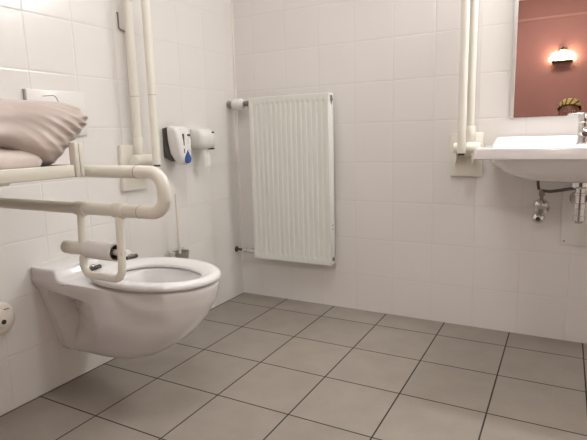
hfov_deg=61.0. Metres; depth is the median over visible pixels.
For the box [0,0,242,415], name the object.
wall
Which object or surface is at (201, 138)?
dispenser
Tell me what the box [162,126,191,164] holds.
soap dispenser
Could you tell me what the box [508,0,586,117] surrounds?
mirror
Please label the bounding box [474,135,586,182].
washbasin
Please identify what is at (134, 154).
grab rail
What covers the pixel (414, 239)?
wall
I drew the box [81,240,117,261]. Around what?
toilet roll
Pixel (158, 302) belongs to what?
toilet
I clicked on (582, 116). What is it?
tap
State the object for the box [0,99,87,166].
pillow
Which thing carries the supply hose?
attached to the angle valve
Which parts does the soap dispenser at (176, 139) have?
plate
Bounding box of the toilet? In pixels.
[31,249,220,358]
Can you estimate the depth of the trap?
1.90 m
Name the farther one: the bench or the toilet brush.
the toilet brush
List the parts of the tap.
lever, spout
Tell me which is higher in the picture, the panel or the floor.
the panel
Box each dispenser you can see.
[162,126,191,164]
[190,128,214,166]
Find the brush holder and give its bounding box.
[168,248,188,258]
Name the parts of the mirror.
frame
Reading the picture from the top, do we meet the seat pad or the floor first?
the seat pad
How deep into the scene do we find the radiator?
2.67 m
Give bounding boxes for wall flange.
[0,302,14,335]
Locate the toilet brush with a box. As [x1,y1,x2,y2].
[174,194,180,253]
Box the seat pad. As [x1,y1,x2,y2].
[0,148,42,169]
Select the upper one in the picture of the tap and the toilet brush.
the tap
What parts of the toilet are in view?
seat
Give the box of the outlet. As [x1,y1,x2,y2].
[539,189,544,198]
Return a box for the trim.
[230,0,244,292]
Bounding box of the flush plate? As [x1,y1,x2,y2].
[22,89,87,135]
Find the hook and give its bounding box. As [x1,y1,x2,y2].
[116,12,124,31]
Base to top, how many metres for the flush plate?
0.165 m
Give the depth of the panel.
2.15 m
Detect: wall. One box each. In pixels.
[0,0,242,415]
[232,0,586,343]
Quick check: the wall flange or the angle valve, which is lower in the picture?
the wall flange
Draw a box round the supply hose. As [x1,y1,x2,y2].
[543,187,575,192]
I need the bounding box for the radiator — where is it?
[226,92,334,265]
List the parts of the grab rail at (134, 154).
wall plate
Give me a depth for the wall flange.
1.72 m
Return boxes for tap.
[568,112,586,144]
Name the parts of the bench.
rail, frame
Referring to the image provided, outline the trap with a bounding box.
[569,183,586,223]
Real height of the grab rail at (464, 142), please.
0.870 m
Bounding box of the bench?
[0,142,84,183]
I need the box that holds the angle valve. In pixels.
[531,189,548,223]
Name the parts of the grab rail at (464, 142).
wall plate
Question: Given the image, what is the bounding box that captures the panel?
[560,185,586,245]
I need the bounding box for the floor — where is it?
[0,292,586,439]
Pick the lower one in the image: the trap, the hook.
the trap
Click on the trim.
(231, 2)
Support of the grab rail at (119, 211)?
attached to the wall at (79, 46)
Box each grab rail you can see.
[0,165,170,282]
[118,0,160,191]
[450,0,483,176]
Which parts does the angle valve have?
knob, knob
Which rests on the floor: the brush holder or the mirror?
the brush holder

